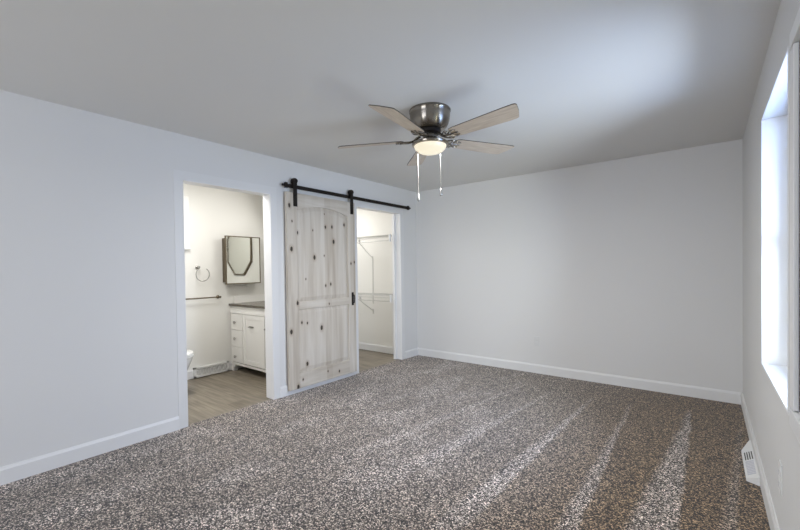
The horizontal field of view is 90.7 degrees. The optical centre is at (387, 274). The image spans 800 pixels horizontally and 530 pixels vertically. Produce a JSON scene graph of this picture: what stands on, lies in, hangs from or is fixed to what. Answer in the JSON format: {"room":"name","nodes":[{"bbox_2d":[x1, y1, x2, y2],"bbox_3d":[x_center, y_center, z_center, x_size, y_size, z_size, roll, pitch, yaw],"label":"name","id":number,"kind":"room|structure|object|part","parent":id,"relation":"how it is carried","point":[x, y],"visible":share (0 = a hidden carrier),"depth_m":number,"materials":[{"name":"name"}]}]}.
{"room":"empty bedroom","nodes":[
{"label":"empty bedroom","id":0,"kind":"room"},
{"bbox_2d":[0,90,417,466],"bbox_3d":[-2.092,0.068,2.901,0.115,2.440,7.870,0,1,39],"label":"wall","id":1,"kind":"structure","parent":0,"point":[88,320],"depth_m":2.82,"materials":[{"name":"white paint"}]},
{"bbox_2d":[0,348,417,485],"bbox_3d":[-2.026,1.234,2.877,0.014,0.108,7.870,0,1,39],"label":"baseboard","id":2,"kind":"structure","parent":1,"relation":"attached to","point":[10,473],"depth_m":2.81,"materials":[{"name":"white paint"}]},
{"bbox_2d":[173,169,279,428],"bbox_3d":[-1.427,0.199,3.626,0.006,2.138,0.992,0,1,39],"label":"trim","id":3,"kind":"structure","parent":1,"relation":"attached to","point":[179,176],"depth_m":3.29,"materials":[{"name":"white paint"}]},
{"bbox_2d":[281,178,410,390],"bbox_3d":[-0.359,0.079,4.871,0.097,2.204,2.208,0,1,39],"label":"barn door","id":4,"kind":"structure","parent":1,"relation":"in","point":[319,231],"depth_m":4.37,"materials":[{"name":"beige wood"}]},
{"bbox_3d":[-0.727,-0.232,4.434,0.029,1.027,0.749,0,1,39],"label":"panel","id":5,"kind":"part","parent":4,"relation":"part of","materials":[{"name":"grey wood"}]},
{"bbox_3d":[-0.734,-0.768,4.427,0.037,0.180,0.749,0,1,39],"label":"arched rail","id":6,"kind":"part","parent":4,"relation":"part of","materials":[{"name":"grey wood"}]},
{"bbox_3d":[-0.714,0.696,4.448,0.029,0.670,0.749,0,1,39],"label":"panel","id":7,"kind":"part","parent":4,"relation":"part of","materials":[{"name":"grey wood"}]},
{"bbox_3d":[-0.719,0.322,4.442,0.037,0.080,0.749,0,1,39],"label":"lock rail","id":8,"kind":"part","parent":4,"relation":"part of","materials":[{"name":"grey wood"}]},
{"bbox_3d":[-0.708,1.112,4.454,0.037,0.161,0.749,0,1,39],"label":"rail","id":9,"kind":"part","parent":4,"relation":"part of","materials":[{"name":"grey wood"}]},
{"bbox_3d":[-0.389,-0.935,4.870,0.056,0.058,2.208,0,1,39],"label":"sliding door rail","id":10,"kind":"part","parent":4,"relation":"part of","materials":[{"name":"black metal"}]},
{"bbox_3d":[-0.413,0.294,4.760,0.041,0.157,0.032,0,1,39],"label":"pull handle","id":11,"kind":"part","parent":4,"relation":"part of","materials":[{"name":"black metal"}]},
{"bbox_2d":[353,200,404,373],"bbox_3d":[-0.145,0.183,5.308,0.125,2.085,0.896,0,1,39],"label":"trim","id":12,"kind":"structure","parent":1,"relation":"attached to","point":[396,246],"depth_m":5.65,"materials":[{"name":"white paint"}]},
{"bbox_2d":[183,184,264,379],"bbox_3d":[-2.582,0.053,4.636,0.100,2.446,2.550,0,1,39],"label":"wall","id":13,"kind":"structure","parent":0,"point":[214,213],"depth_m":5.01,"materials":[{"name":"white paint"}]},
{"bbox_2d":[183,196,190,249],"bbox_3d":[-2.615,-0.610,4.482,0.045,0.635,0.715,0,1,39],"label":"upper cabinet","id":14,"kind":"object","parent":13,"relation":"attached to","point":[186,198],"visible":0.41,"depth_m":4.72,"materials":[{"name":"white wood"}]},
{"bbox_2d":[195,265,209,281],"bbox_3d":[-2.293,-0.012,4.865,0.060,0.202,0.177,0,1,39],"label":"towel ring","id":15,"kind":"object","parent":13,"relation":"attached to","point":[196,266],"visible":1,"depth_m":4.83,"materials":[{"name":"grey metal"}]},
{"bbox_2d":[186,295,220,299],"bbox_3d":[-2.340,0.292,4.797,0.072,0.044,0.639,0,1,39],"label":"towel bar","id":16,"kind":"object","parent":13,"relation":"attached to","point":[217,296],"visible":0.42,"depth_m":4.85,"materials":[{"name":"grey metal"}]},
{"bbox_2d":[187,362,231,379],"bbox_3d":[-2.658,1.220,4.448,0.014,0.108,1.915,0,1,39],"label":"baseboard","id":17,"kind":"structure","parent":13,"relation":"attached to","point":[190,373],"depth_m":4.78,"materials":[{"name":"white paint"}]},
{"bbox_2d":[193,361,228,377],"bbox_3d":[-2.220,1.194,4.971,0.032,0.124,0.450,0,1,39],"label":"air vent","id":18,"kind":"object","parent":13,"relation":"attached to","point":[210,369],"visible":1,"depth_m":4.96,"materials":[{"name":"white plastic"}]},
{"bbox_2d":[197,363,226,375],"bbox_3d":[-2.212,1.195,4.965,0.010,0.086,0.399,0,1,39],"label":"grille","id":19,"kind":"object","parent":18,"relation":"attached to","point":[210,369],"depth_m":4.96,"materials":[{"name":"white plastic"}]},
{"bbox_3d":[-2.221,1.196,4.973,0.004,0.080,0.410,0,1,39],"label":"plate","id":20,"kind":"part","parent":18,"relation":"part of","materials":[{"name":"white metal"}]},
{"bbox_2d":[222,235,260,284],"bbox_3d":[-1.950,-0.188,5.245,0.117,0.624,0.500,0,1,39],"label":"medicine cabinet","id":21,"kind":"object","parent":13,"relation":"attached to","point":[240,254],"visible":1,"depth_m":5.18,"materials":[{"name":"white wood"}]},
{"bbox_2d":[234,294,264,302],"bbox_3d":[-1.531,0.329,5.119,0.917,0.092,0.481,0,1,39],"label":"backsplash","id":22,"kind":"structure","parent":13,"relation":"attached to","point":[247,298],"depth_m":5.38,"materials":[{"name":"white ceramic"}]},
{"bbox_2d":[357,209,392,353],"bbox_3d":[-0.411,-0.004,6.492,1.786,2.446,0.168,0,1,39],"label":"wall","id":23,"kind":"structure","parent":0,"point":[376,328],"depth_m":6.22,"materials":[{"name":"white paint"}]},
{"bbox_2d":[372,260,373,303],"bbox_3d":[-0.239,0.119,6.242,0.017,0.690,0.009,0,1,39],"label":"shelf standard","id":24,"kind":"object","parent":23,"relation":"attached to","point":[372,260],"visible":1,"depth_m":6.24,"materials":[{"name":"white metal"}]},
{"bbox_2d":[357,234,391,259],"bbox_3d":[-0.528,-0.392,6.261,1.676,0.370,0.323,0,1,39],"label":"wire shelf","id":25,"kind":"object","parent":23,"relation":"attached to","point":[389,235],"visible":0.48,"depth_m":5.91,"materials":[{"name":"white metal"}]},
{"bbox_3d":[-0.624,-0.484,6.146,1.672,0.017,0.017,0,1,39],"label":"hanging rod","id":26,"kind":"part","parent":25,"relation":"part of","materials":[{"name":"grey plastic"}]},
{"bbox_2d":[358,293,392,313],"bbox_3d":[-0.516,0.460,6.273,1.676,0.335,0.323,0,1,39],"label":"wire shelf","id":27,"kind":"object","parent":23,"relation":"attached to","point":[361,294],"visible":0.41,"depth_m":5.91,"materials":[{"name":"white metal"}]},
{"bbox_3d":[-0.612,0.385,6.159,1.672,0.017,0.017,0,1,39],"label":"hanging rod","id":28,"kind":"part","parent":27,"relation":"part of","materials":[{"name":"grey plastic"}]},
{"bbox_2d":[359,342,393,353],"bbox_3d":[-0.413,1.160,6.407,1.686,0.108,0.014,0,1,39],"label":"baseboard","id":29,"kind":"structure","parent":23,"relation":"attached to","point":[366,346],"depth_m":6.21,"materials":[{"name":"white paint"}]},
{"bbox_2d":[0,349,769,529],"bbox_3d":[-1.355,1.326,2.336,5.548,0.080,7.870,0,1,39],"label":"floor","id":30,"kind":"structure","parent":0,"point":[418,442],"depth_m":2.64,"materials":[{"name":"brown carpet"}]},
{"bbox_2d":[187,349,193,369],"bbox_3d":[-2.361,0.893,4.248,0.717,0.771,0.420,0,1,39],"label":"toilet","id":31,"kind":"object","parent":30,"relation":"on","point":[190,353],"visible":0.13,"depth_m":4.12,"materials":[{"name":"white ceramic"}]},
{"bbox_3d":[-2.296,1.078,4.200,0.540,0.401,0.364,0,1,39],"label":"bowl","id":32,"kind":"part","parent":31,"relation":"part of","materials":[{"name":"white ceramic"}]},
{"bbox_3d":[-2.291,0.837,4.190,0.532,0.026,0.382,0,1,39],"label":"lid","id":33,"kind":"part","parent":31,"relation":"part of","materials":[{"name":"white ceramic"}]},
{"bbox_2d":[229,294,265,371],"bbox_3d":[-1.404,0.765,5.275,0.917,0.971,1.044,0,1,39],"label":"vanity cabinet","id":34,"kind":"object","parent":30,"relation":"on","point":[248,341],"visible":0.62,"depth_m":4.95,"materials":[{"name":"white wood"}]},
{"bbox_3d":[-1.944,0.825,5.095,0.265,0.210,0.020,0,1,39],"label":"drawer","id":35,"kind":"part","parent":34,"relation":"part of","materials":[{"name":"white wood"}]},
{"bbox_3d":[-1.947,0.610,5.091,0.265,0.200,0.020,0,1,39],"label":"drawer","id":36,"kind":"part","parent":34,"relation":"part of","materials":[{"name":"white wood"}]},
{"bbox_3d":[-1.941,1.034,5.098,0.265,0.190,0.020,0,1,39],"label":"drawer","id":37,"kind":"part","parent":34,"relation":"part of","materials":[{"name":"white wood"}]},
{"bbox_2d":[229,301,264,308],"bbox_3d":[-1.554,0.390,5.091,0.917,0.028,0.556,0,1,39],"label":"countertop","id":38,"kind":"structure","parent":34,"relation":"on","point":[258,304],"depth_m":5.00,"materials":[{"name":"brown stone"}]},
{"bbox_3d":[-1.645,0.819,4.851,0.467,0.620,0.022,0,1,39],"label":"door","id":39,"kind":"part","parent":34,"relation":"part of","materials":[{"name":"white wood"}]},
{"bbox_3d":[-1.413,0.818,4.663,0.110,0.620,0.022,0,1,39],"label":"door","id":40,"kind":"part","parent":34,"relation":"part of","materials":[{"name":"white wood"}]},
{"bbox_2d":[741,439,759,485],"bbox_3d":[2.358,1.205,2.581,0.057,0.050,0.670,0,1,39],"label":"floor vent","id":41,"kind":"object","parent":30,"relation":"in","point":[749,462],"visible":1,"depth_m":2.49,"materials":[{"name":"white plastic"}]},
{"bbox_2d":[744,451,752,459],"bbox_3d":[2.377,1.196,2.604,0.038,0.025,0.130,0,1,39],"label":"grille","id":42,"kind":"object","parent":41,"relation":"attached to","point":[748,455],"depth_m":2.61,"materials":[{"name":"grey metal"}]},
{"bbox_2d":[0,0,780,191],"bbox_3d":[-1.352,-1.204,2.268,5.848,0.100,8.270,0,1,39],"label":"ceiling","id":43,"kind":"structure","parent":0,"point":[589,81],"depth_m":2.27,"materials":[{"name":"white paint"}]},
{"bbox_2d":[338,102,518,201],"bbox_3d":[0.289,-0.857,2.812,1.373,0.656,1.347,0,1,39],"label":"ceiling fan","id":44,"kind":"object","parent":43,"relation":"hanging from","point":[428,120],"visible":1,"depth_m":2.75,"materials":[{"name":"silver metal"}]},
{"bbox_3d":[-0.142,-0.969,2.954,0.528,0.006,0.147,-1,13,12],"label":"blade","id":45,"kind":"part","parent":44,"relation":"part of","materials":[{"name":"brown wood"}]},
{"bbox_3d":[0.076,-0.965,2.462,0.147,0.006,0.528,13,8,29],"label":"blade","id":46,"kind":"part","parent":44,"relation":"part of","materials":[{"name":"beige wood"}]},
{"bbox_3d":[0.258,-0.979,3.312,0.147,0.006,0.528,-13,2,-6],"label":"blade","id":47,"kind":"part","parent":44,"relation":"part of","materials":[{"name":"beige wood"}]},
{"bbox_3d":[0.306,-0.903,2.859,0.230,0.061,0.230,0,1,39],"label":"lamp shade","id":48,"kind":"part","parent":44,"relation":"part of","materials":[{"name":"white glass"}]},
{"bbox_3d":[0.722,-0.982,3.043,0.528,0.006,0.147,-1,-11,-24],"label":"blade","id":49,"kind":"part","parent":44,"relation":"part of","materials":[{"name":"brown wood"}]},
{"bbox_3d":[0.610,-0.973,2.518,0.147,0.006,0.528,14,-10,-41],"label":"blade","id":50,"kind":"part","parent":44,"relation":"part of","materials":[{"name":"brown wood"}]},
{"bbox_2d":[416,139,742,393],"bbox_3d":[1.191,-0.014,5.401,5.848,2.440,0.150,0,1,39],"label":"wall","id":51,"kind":"structure","parent":0,"point":[632,267],"depth_m":4.37,"materials":[{"name":"white paint"}]},
{"bbox_2d":[418,348,740,404],"bbox_3d":[1.857,1.151,4.786,3.615,0.108,0.014,0,1,39],"label":"baseboard","id":52,"kind":"structure","parent":51,"relation":"attached to","point":[644,384],"depth_m":4.39,"materials":[{"name":"white paint"}]},
{"bbox_2d":[743,0,799,529],"bbox_3d":[0.841,0.061,0.524,0.150,2.440,7.870,0,1,39],"label":"wall","id":53,"kind":"structure","parent":0,"point":[775,438],"depth_m":2.25,"materials":[{"name":"white paint"}]},
{"bbox_2d":[741,393,779,529],"bbox_3d":[0.793,1.227,0.592,0.014,0.108,7.870,0,1,39],"label":"baseboard","id":54,"kind":"structure","parent":53,"relation":"attached to","point":[771,515],"depth_m":2.25,"materials":[{"name":"white paint"}]},
{"bbox_2d":[761,46,788,413],"bbox_3d":[1.951,-0.180,1.896,0.153,1.450,1.001,0,1,39],"label":"window","id":55,"kind":"structure","parent":53,"relation":"in","point":[775,118],"depth_m":2.28,"materials":[{"name":"white glass"}]},
{"bbox_2d":[778,459,782,496],"bbox_3d":[1.720,0.891,1.732,0.009,0.135,0.075,0,1,39],"label":"wall outlet","id":56,"kind":"object","parent":53,"relation":"attached to","point":[780,467],"visible":1,"depth_m":1.71,"materials":[{"name":"white plastic"}]},
{"bbox_2d":[789,7,799,443],"bbox_3d":[1.165,-0.148,0.938,0.167,1.423,1.169,0,1,39],"label":"window","id":57,"kind":"structure","parent":53,"relation":"in","point":[794,44],"depth_m":1.39,"materials":[{"name":"white glass"}]}
]}

